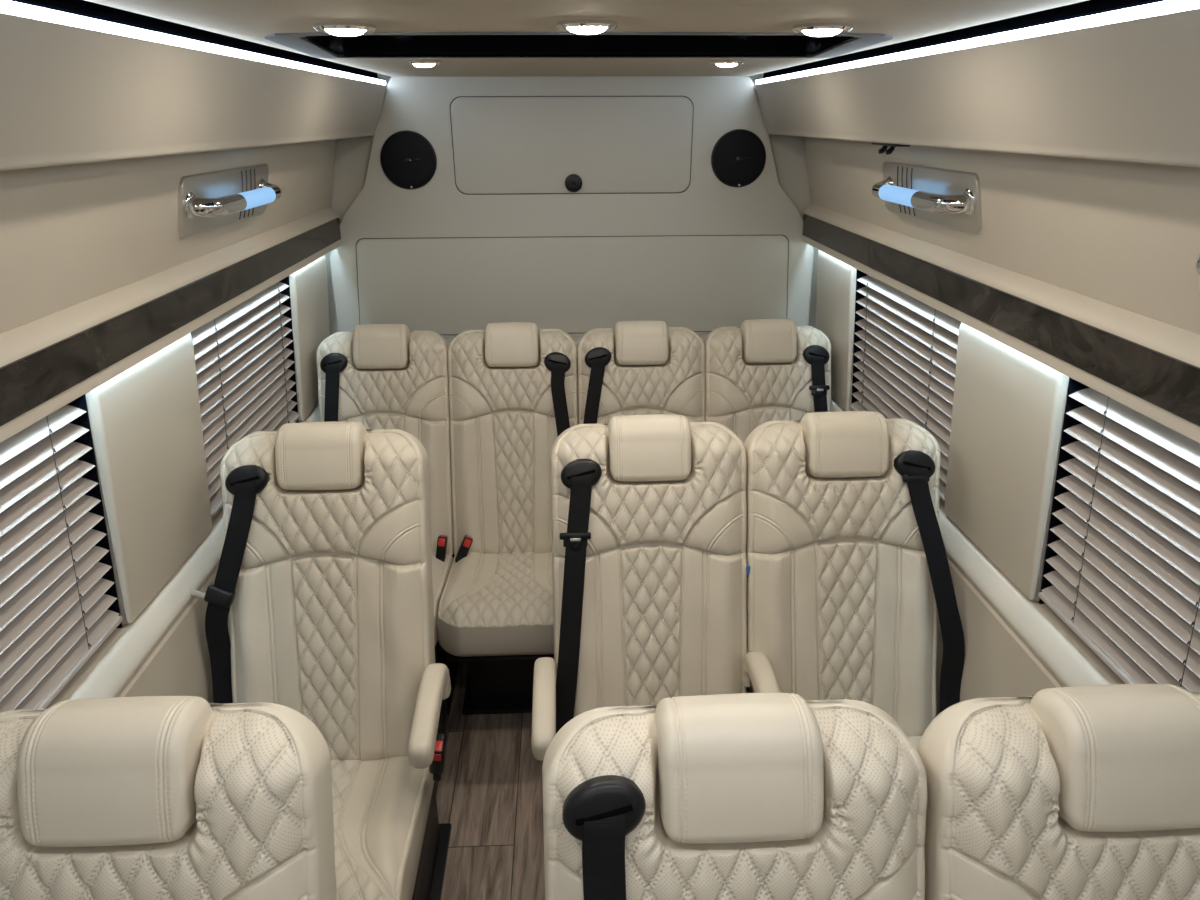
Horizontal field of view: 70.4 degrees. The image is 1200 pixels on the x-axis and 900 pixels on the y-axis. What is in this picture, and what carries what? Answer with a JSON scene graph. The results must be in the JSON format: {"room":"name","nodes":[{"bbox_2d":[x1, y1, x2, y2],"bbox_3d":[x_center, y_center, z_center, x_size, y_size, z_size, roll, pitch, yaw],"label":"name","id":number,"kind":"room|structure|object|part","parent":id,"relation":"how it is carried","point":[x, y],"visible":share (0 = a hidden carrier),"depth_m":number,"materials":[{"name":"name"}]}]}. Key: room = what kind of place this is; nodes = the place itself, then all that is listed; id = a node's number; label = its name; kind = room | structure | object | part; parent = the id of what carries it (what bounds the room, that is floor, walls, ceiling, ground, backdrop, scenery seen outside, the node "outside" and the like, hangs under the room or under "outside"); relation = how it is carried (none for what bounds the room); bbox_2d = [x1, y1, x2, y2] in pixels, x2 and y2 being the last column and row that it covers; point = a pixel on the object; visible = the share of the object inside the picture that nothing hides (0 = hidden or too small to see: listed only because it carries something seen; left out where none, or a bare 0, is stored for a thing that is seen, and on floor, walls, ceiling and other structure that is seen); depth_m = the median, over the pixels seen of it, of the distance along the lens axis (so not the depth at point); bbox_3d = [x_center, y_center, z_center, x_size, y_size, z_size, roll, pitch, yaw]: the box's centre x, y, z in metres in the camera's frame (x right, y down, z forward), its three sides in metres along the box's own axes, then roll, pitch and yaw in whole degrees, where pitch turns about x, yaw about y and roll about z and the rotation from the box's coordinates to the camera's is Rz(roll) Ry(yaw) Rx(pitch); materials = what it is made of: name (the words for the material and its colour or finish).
{"room":"vehicle interior","nodes":[
{"label":"vehicle interior","id":0,"kind":"room"},
{"bbox_2d":[0,139,340,708],"bbox_3d":[-0.775,0.429,0.916,0.197,1.740,3.860,-1,21,-2],"label":"wall","id":1,"kind":"structure","parent":0,"point":[83,246],"depth_m":1.36,"materials":[{"name":"beige plastic"}]},
{"bbox_2d":[0,394,122,712],"bbox_3d":[-0.775,0.314,0.764,0.076,0.436,1.224,-1,21,-2],"label":"window blind","id":2,"kind":"object","parent":1,"relation":"attached to","point":[59,604],"visible":0.93,"depth_m":1.21,"materials":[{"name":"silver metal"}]},
{"bbox_3d":[-0.773,0.127,1.239,0.030,0.410,0.004,-1,21,-2],"label":"ladder cord","id":3,"kind":"part","parent":2,"relation":"part of","materials":[{"name":"grey plastic"}]},
{"bbox_3d":[-0.772,0.496,0.837,0.026,0.010,1.211,-1,21,-2],"label":"rail","id":4,"kind":"part","parent":2,"relation":"part of","materials":[{"name":"silver metal"}]},
{"bbox_2d":[85,333,211,624],"bbox_3d":[-0.793,0.024,1.510,0.062,0.438,0.362,-1,21,-2],"label":"wall panel","id":5,"kind":"object","parent":1,"relation":"attached to","point":[145,420],"visible":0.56,"depth_m":1.46,"materials":[{"name":"beige leather"}]},
{"bbox_2d":[0,217,340,426],"bbox_3d":[-0.692,0.036,0.749,0.005,0.064,3.828,-1,21,-2],"label":"trim","id":6,"kind":"structure","parent":1,"relation":"attached to","point":[27,382],"depth_m":1.31,"materials":[{"name":"brown wood"}]},
{"bbox_2d":[0,0,385,170],"bbox_3d":[-0.606,-0.282,0.624,0.178,0.170,3.818,-1,21,-2],"label":"overhead compartment","id":7,"kind":"object","parent":1,"relation":"attached to","point":[69,94],"depth_m":1.04,"materials":[{"name":"beige leather"}]},
{"bbox_3d":[-0.529,-0.345,0.599,0.024,0.034,3.812,-1,21,-2],"label":"light strip","id":8,"kind":"part","parent":7,"relation":"part of","materials":[{"name":"white plastic"}]},
{"bbox_2d":[178,164,281,238],"bbox_3d":[-0.722,-0.507,1.703,0.076,0.107,0.470,-1,21,-2],"label":"wall lamp","id":9,"kind":"object","parent":1,"relation":"attached to","point":[207,201],"visible":1,"depth_m":1.61,"materials":[{"name":"silver metal"}]},
{"bbox_3d":[-0.702,-0.453,1.566,0.049,0.041,0.158,3,22,9],"label":"chrome arm","id":10,"kind":"part","parent":9,"relation":"part of","materials":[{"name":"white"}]},
{"bbox_3d":[-0.717,-0.563,1.848,0.047,0.037,0.106,-10,23,-23],"label":"chrome arm","id":11,"kind":"part","parent":9,"relation":"part of","materials":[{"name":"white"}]},
{"bbox_2d":[190,276,299,517],"bbox_3d":[-0.831,-0.162,1.983,0.076,0.436,0.652,-1,21,-2],"label":"window blind","id":12,"kind":"object","parent":1,"relation":"attached to","point":[245,361],"visible":0.68,"depth_m":1.96,"materials":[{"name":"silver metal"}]},
{"bbox_3d":[-0.800,-0.094,1.807,0.030,0.410,0.004,-1,21,-2],"label":"ladder cord","id":13,"kind":"part","parent":12,"relation":"part of","materials":[{"name":"grey fabric"}]},
{"bbox_3d":[-0.829,0.021,2.056,0.026,0.010,0.639,-1,21,-2],"label":"rail","id":14,"kind":"part","parent":12,"relation":"part of","materials":[{"name":"silver metal"}]},
{"bbox_3d":[-0.818,-0.247,2.198,0.030,0.410,0.004,-1,21,-2],"label":"ladder cord","id":15,"kind":"part","parent":12,"relation":"part of","materials":[{"name":"white fabric"}]},
{"bbox_2d":[289,255,329,421],"bbox_3d":[-0.837,-0.341,2.445,0.062,0.438,0.328,-1,21,-2],"label":"pad","id":16,"kind":"object","parent":1,"relation":"attached to","point":[309,284],"visible":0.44,"depth_m":2.38,"materials":[{"name":"beige leather"}]},
{"bbox_2d":[436,661,544,899],"bbox_3d":[0.008,1.243,1.270,1.720,0.040,3.860,-1,21,-2],"label":"floor","id":17,"kind":"structure","parent":0,"point":[490,788],"depth_m":2.12,"materials":[{"name":"brown wood"}]},
{"bbox_2d":[0,696,336,899],"bbox_3d":[-0.460,0.845,0.779,0.454,1.063,0.670,-1,21,-2],"label":"passenger seat","id":18,"kind":"object","parent":17,"relation":"on","point":[140,797],"visible":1,"depth_m":0.81,"materials":[{"name":"beige leather"}]},
{"bbox_2d":[189,421,451,899],"bbox_3d":[-0.520,0.539,1.562,0.484,1.063,0.670,-1,21,-2],"label":"passenger seat","id":19,"kind":"object","parent":17,"relation":"on","point":[323,584],"visible":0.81,"depth_m":1.62,"materials":[{"name":"beige leather"}]},
{"bbox_3d":[-0.748,0.271,1.589,0.041,0.023,0.005,1,21,3],"label":"belt tongue plate","id":20,"kind":"part","parent":19,"relation":"part of","materials":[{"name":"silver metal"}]},
{"bbox_3d":[-0.527,0.301,1.670,0.389,0.637,0.273,-1,21,-2],"label":"backrest","id":21,"kind":"part","parent":19,"relation":"part of","materials":[{"name":"beige leather"}]},
{"bbox_2d":[331,756,434,899],"bbox_3d":[-0.513,0.691,1.494,0.386,0.127,0.433,-1,21,-2],"label":"seat cushion","id":22,"kind":"object","parent":19,"relation":"on","point":[381,804],"depth_m":1.49,"materials":[{"name":"beige leather"}]},
{"bbox_3d":[-0.309,0.477,1.549,0.042,0.098,0.268,-1,21,-2],"label":"armrest","id":23,"kind":"part","parent":19,"relation":"part of","materials":[{"name":"beige leather"}]},
{"bbox_3d":[-0.522,0.836,1.795,0.345,0.340,0.420,-1,21,-2],"label":"seat","id":24,"kind":"part","parent":19,"relation":"part of","materials":[{"name":"beige leather"}]},
{"bbox_2d":[316,324,458,714],"bbox_3d":[-0.604,0.236,2.338,0.372,1.063,0.670,-1,21,-2],"label":"passenger seat","id":25,"kind":"object","parent":17,"relation":"on","point":[376,376],"visible":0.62,"depth_m":2.38,"materials":[{"name":"beige leather"}]},
{"bbox_3d":[-0.613,-0.002,2.446,0.372,0.637,0.273,-1,21,-2],"label":"backrest","id":26,"kind":"part","parent":25,"relation":"part of","materials":[{"name":"beige leather"}]},
{"bbox_2d":[432,552,452,645],"bbox_3d":[-0.599,0.388,2.270,0.369,0.127,0.433,-1,21,-2],"label":"seat cushion","id":27,"kind":"object","parent":25,"relation":"on","point":[442,562],"depth_m":2.30,"materials":[{"name":"beige leather"}]},
{"bbox_3d":[-0.608,0.533,2.571,0.330,0.340,0.420,-1,21,-2],"label":"seat","id":28,"kind":"part","parent":25,"relation":"part of","materials":[{"name":"beige leather"}]},
{"bbox_2d":[437,322,577,714],"bbox_3d":[-0.239,0.230,2.352,0.375,1.063,0.670,-1,21,-2],"label":"passenger seat","id":29,"kind":"object","parent":17,"relation":"on","point":[513,386],"visible":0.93,"depth_m":2.40,"materials":[{"name":"beige leather"}]},
{"bbox_2d":[437,552,553,656],"bbox_3d":[-0.232,0.381,2.284,0.369,0.127,0.433,-1,21,-2],"label":"seat cushion","id":30,"kind":"object","parent":29,"relation":"on","point":[492,604],"depth_m":2.12,"materials":[{"name":"beige leather"}]},
{"bbox_3d":[-0.241,0.526,2.586,0.330,0.340,0.420,-1,21,-2],"label":"seat","id":31,"kind":"part","parent":29,"relation":"part of","materials":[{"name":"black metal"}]},
{"bbox_3d":[-0.246,-0.009,2.460,0.372,0.637,0.273,-1,21,-2],"label":"backrest","id":32,"kind":"part","parent":29,"relation":"part of","materials":[{"name":"beige leather"}]},
{"bbox_2d":[577,321,704,424],"bbox_3d":[0.130,0.223,2.367,0.372,1.063,0.670,-1,21,-2],"label":"passenger seat","id":33,"kind":"object","parent":17,"relation":"on","point":[631,367],"visible":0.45,"depth_m":2.40,"materials":[{"name":"beige leather"}]},
{"bbox_2d":[531,414,780,760],"bbox_3d":[0.103,0.524,1.595,0.452,1.063,0.670,-1,21,-2],"label":"passenger seat","id":34,"kind":"object","parent":17,"relation":"on","point":[650,568],"visible":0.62,"depth_m":1.65,"materials":[{"name":"beige leather"}]},
{"bbox_3d":[-0.102,0.470,1.566,0.042,0.098,0.268,-1,21,-2],"label":"armrest","id":35,"kind":"part","parent":34,"relation":"part of","materials":[{"name":"beige leather"}]},
{"bbox_3d":[-0.047,0.170,1.609,0.020,0.006,0.004,-1,21,-2],"label":"belt tongue plate","id":36,"kind":"part","parent":34,"relation":"part of","materials":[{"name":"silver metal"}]},
{"bbox_3d":[0.100,0.286,1.704,0.389,0.637,0.273,-1,21,-2],"label":"backrest","id":37,"kind":"part","parent":34,"relation":"part of","materials":[{"name":"beige leather"}]},
{"bbox_3d":[0.308,0.462,1.582,0.042,0.098,0.268,-1,21,-2],"label":"armrest","id":38,"kind":"part","parent":34,"relation":"part of","materials":[{"name":"beige leather"}]},
{"bbox_2d":[542,693,926,899],"bbox_3d":[0.143,0.842,0.780,0.452,1.063,0.670,-1,21,-2],"label":"passenger seat","id":39,"kind":"object","parent":17,"relation":"on","point":[738,796],"visible":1,"depth_m":0.81,"materials":[{"name":"beige leather"}]},
{"bbox_2d":[703,319,831,444],"bbox_3d":[0.497,0.216,2.381,0.372,1.063,0.670,-1,21,-2],"label":"passenger seat","id":40,"kind":"object","parent":17,"relation":"on","point":[758,372],"visible":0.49,"depth_m":2.42,"materials":[{"name":"beige leather"}]},
{"bbox_2d":[744,411,964,750],"bbox_3d":[0.513,0.516,1.611,0.427,1.063,0.670,-1,21,-2],"label":"passenger seat","id":41,"kind":"object","parent":17,"relation":"on","point":[849,578],"visible":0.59,"depth_m":1.67,"materials":[{"name":"beige leather"}]},
{"bbox_2d":[908,736,921,750],"bbox_3d":[0.499,0.668,1.543,0.386,0.127,0.433,-1,21,-2],"label":"seat cushion","id":42,"kind":"object","parent":41,"relation":"on","point":[915,740],"depth_m":1.68,"materials":[{"name":"beige leather"}]},
{"bbox_2d":[917,684,1199,899],"bbox_3d":[0.556,0.836,0.793,0.417,1.063,0.670,-1,21,-2],"label":"passenger seat","id":43,"kind":"object","parent":17,"relation":"on","point":[1079,792],"visible":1,"depth_m":0.83,"materials":[{"name":"beige leather"}]},
{"bbox_2d":[325,73,818,345],"bbox_3d":[-0.077,-0.270,2.728,1.760,1.760,0.170,-1,21,-2],"label":"wall","id":44,"kind":"structure","parent":0,"point":[368,204],"depth_m":2.53,"materials":[{"name":"plastic"}]},
{"bbox_2d":[380,130,436,188],"bbox_3d":[-0.555,-0.838,2.459,0.162,0.162,0.014,-1,21,-2],"label":"speaker","id":45,"kind":"object","parent":44,"relation":"attached to","point":[408,159],"visible":1,"depth_m":2.46},
{"bbox_2d":[355,235,788,334],"bbox_3d":[-0.077,-0.505,2.617,1.338,0.298,0.006,-1,21,-2],"label":"access panel","id":46,"kind":"object","parent":44,"relation":"attached to","point":[697,283],"visible":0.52,"depth_m":2.61,"materials":[{"name":"grey"}]},
{"bbox_2d":[450,96,693,194],"bbox_3d":[-0.078,-0.880,2.461,0.699,0.268,0.024,-1,21,-2],"label":"access panel","id":47,"kind":"object","parent":44,"relation":"attached to","point":[501,145],"visible":1,"depth_m":2.46,"materials":[{"name":"grey plastic"}]},
{"bbox_2d":[711,129,765,186],"bbox_3d":[0.408,-0.856,2.497,0.162,0.162,0.014,-1,21,-2],"label":"speaker","id":48,"kind":"object","parent":44,"relation":"attached to","point":[738,158],"visible":1,"depth_m":2.49},
{"bbox_2d":[85,0,1087,76],"bbox_3d":[0.003,-0.410,0.624,1.006,0.090,3.860,-1,21,-2],"label":"ceiling","id":49,"kind":"structure","parent":0,"point":[249,20],"depth_m":1.00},
{"bbox_2d":[313,22,375,35],"bbox_3d":[-0.320,-0.528,1.068,0.076,0.014,0.076,-1,21,-2],"label":"recessed light","id":50,"kind":"object","parent":49,"relation":"in","point":[335,28],"visible":1,"depth_m":1.05,"materials":[{"name":"silver metal"}]},
{"bbox_2d":[407,60,440,66],"bbox_3d":[-0.358,-0.786,1.729,0.068,0.014,0.068,-1,21,-2],"label":"recessed light","id":51,"kind":"object","parent":49,"relation":"in","point":[419,63],"visible":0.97,"depth_m":1.71,"materials":[{"name":"silver metal"}]},
{"bbox_2d":[265,31,892,57],"bbox_3d":[-0.032,-0.689,1.376,0.974,0.070,0.495,-1,21,-2],"label":"ceiling panel","id":52,"kind":"object","parent":49,"relation":"attached to","point":[562,44],"visible":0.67,"depth_m":1.60,"materials":[{"name":"black metal"}]},
{"bbox_2d":[556,19,617,33],"bbox_3d":[-0.016,-0.523,1.052,0.076,0.014,0.076,-1,21,-2],"label":"recessed light","id":53,"kind":"object","parent":49,"relation":"in","point":[579,26],"visible":1,"depth_m":1.03,"materials":[{"name":"silver metal"}]},
{"bbox_2d":[710,59,743,66],"bbox_3d":[0.262,-0.797,1.753,0.068,0.014,0.068,-1,21,-2],"label":"recessed light","id":54,"kind":"object","parent":49,"relation":"in","point":[724,62],"visible":0.97,"depth_m":1.73,"materials":[{"name":"silver metal"}]},
{"bbox_2d":[792,22,852,35],"bbox_3d":[0.285,-0.539,1.092,0.076,0.014,0.076,-1,21,-2],"label":"recessed light","id":55,"kind":"object","parent":49,"relation":"in","point":[821,28],"visible":1,"depth_m":1.07,"materials":[{"name":"silver metal"}]},
{"bbox_2d":[802,137,1199,715],"bbox_3d":[0.786,0.400,0.977,0.197,1.740,3.860,-1,21,-2],"label":"wall","id":56,"kind":"structure","parent":0,"point":[1113,247],"depth_m":1.36,"materials":[{"name":"beige plastic"}]},
{"bbox_2d":[816,250,856,410],"bbox_3d":[0.699,-0.370,2.506,0.062,0.438,0.328,-1,21,-2],"label":"wall panel","id":57,"kind":"object","parent":56,"relation":"attached to","point":[836,279],"visible":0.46,"depth_m":2.44,"materials":[{"name":"beige leather"}]},
{"bbox_2d":[850,269,960,501],"bbox_3d":[0.737,-0.191,2.044,0.076,0.436,0.652,-1,21,-2],"label":"window blind","id":58,"kind":"object","parent":56,"relation":"attached to","point":[905,351],"visible":0.66,"depth_m":2.02,"materials":[{"name":"silver metal"}]},
{"bbox_3d":[0.703,-0.275,2.258,0.030,0.410,0.004,-1,21,-2],"label":"ladder cord","id":59,"kind":"part","parent":58,"relation":"part of","materials":[{"name":"white fabric"}]},
{"bbox_3d":[0.735,-0.008,2.117,0.026,0.010,0.639,-1,21,-2],"label":"rail","id":60,"kind":"part","parent":58,"relation":"part of","materials":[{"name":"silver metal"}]},
{"bbox_3d":[0.722,-0.122,1.867,0.030,0.410,0.004,-1,21,-2],"label":"ladder cord","id":61,"kind":"part","parent":58,"relation":"part of","materials":[{"name":"white fabric"}]},
{"bbox_2d":[872,161,981,234],"bbox_3d":[0.638,-0.517,1.719,0.076,0.107,0.470,-1,21,-2],"label":"wall lamp","id":62,"kind":"object","parent":56,"relation":"attached to","point":[944,197],"visible":1,"depth_m":1.63,"materials":[{"name":"silver metal"}]},
{"bbox_3d":[0.620,-0.573,1.863,0.047,0.037,0.106,7,23,19],"label":"chrome arm","id":63,"kind":"part","parent":62,"relation":"part of","materials":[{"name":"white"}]},
{"bbox_3d":[0.631,-0.463,1.581,0.049,0.041,0.158,-6,22,-14],"label":"chrome arm","id":64,"kind":"part","parent":62,"relation":"part of","materials":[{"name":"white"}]},
{"bbox_2d":[755,0,1199,166],"bbox_3d":[0.614,-0.304,0.672,0.178,0.170,3.818,-1,21,-2],"label":"overhead compartment","id":65,"kind":"object","parent":56,"relation":"attached to","point":[1124,91],"depth_m":1.04,"materials":[{"name":"beige plastic"}]},
{"bbox_2d":[871,142,910,154],"bbox_3d":[0.566,-0.589,1.661,0.032,0.022,0.150,-1,21,-2],"label":"coat hook","id":66,"kind":"object","parent":65,"relation":"attached to","point":[883,149],"visible":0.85,"depth_m":1.64,"materials":[{"name":"black plastic"}]},
{"bbox_3d":[0.566,-0.597,1.658,0.032,0.006,0.150,-1,21,-2],"label":"hook plate","id":67,"kind":"part","parent":66,"relation":"part of","materials":[{"name":"black plastic"}]},
{"bbox_3d":[0.537,-0.364,0.641,0.024,0.034,3.812,-1,21,-2],"label":"light strip","id":68,"kind":"part","parent":65,"relation":"part of","materials":[{"name":"white plastic"}]},
{"bbox_2d":[802,214,1199,426],"bbox_3d":[0.702,0.010,0.804,0.005,0.064,3.828,-1,21,-2],"label":"trim","id":69,"kind":"structure","parent":56,"relation":"attached to","point":[1171,384],"depth_m":1.29,"materials":[{"name":"brown wood"}]},
{"bbox_2d":[944,322,1068,600],"bbox_3d":[0.743,-0.005,1.570,0.062,0.438,0.362,-1,21,-2],"label":"wall panel","id":70,"kind":"object","parent":56,"relation":"attached to","point":[1008,412],"visible":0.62,"depth_m":1.52,"materials":[{"name":"beige leather"}]},
{"bbox_2d":[1038,377,1199,690],"bbox_3d":[0.793,0.285,0.826,0.076,0.436,1.224,-1,21,-2],"label":"window blind","id":71,"kind":"object","parent":56,"relation":"attached to","point":[1121,570],"visible":0.85,"depth_m":1.23,"materials":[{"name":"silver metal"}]},
{"bbox_3d":[0.792,0.467,0.899,0.026,0.010,1.211,-1,21,-2],"label":"rail","id":72,"kind":"part","parent":71,"relation":"part of","materials":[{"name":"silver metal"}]},
{"bbox_3d":[0.748,0.099,1.299,0.030,0.410,0.004,-1,21,-2],"label":"ladder cord","id":73,"kind":"part","parent":71,"relation":"part of","materials":[{"name":"grey fabric"}]},
{"bbox_3d":[0.758,0.186,1.076,0.030,0.410,0.004,-1,21,-2],"label":"ladder cord","id":74,"kind":"part","parent":71,"relation":"part of","materials":[{"name":"black fabric"}]},
{"bbox_2d":[1194,254,1199,289],"bbox_3d":[0.683,-0.143,0.760,0.076,0.107,0.470,-1,21,-2],"label":"handle","id":75,"kind":"object","parent":56,"relation":"attached to","point":[1197,261],"visible":1,"depth_m":0.92,"materials":[{"name":"grey metal"}]},
{"bbox_3d":[0.664,-0.199,0.905,0.047,0.037,0.106,7,23,19],"label":"chrome arm","id":76,"kind":"part","parent":75,"relation":"part of","materials":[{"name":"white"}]}
]}

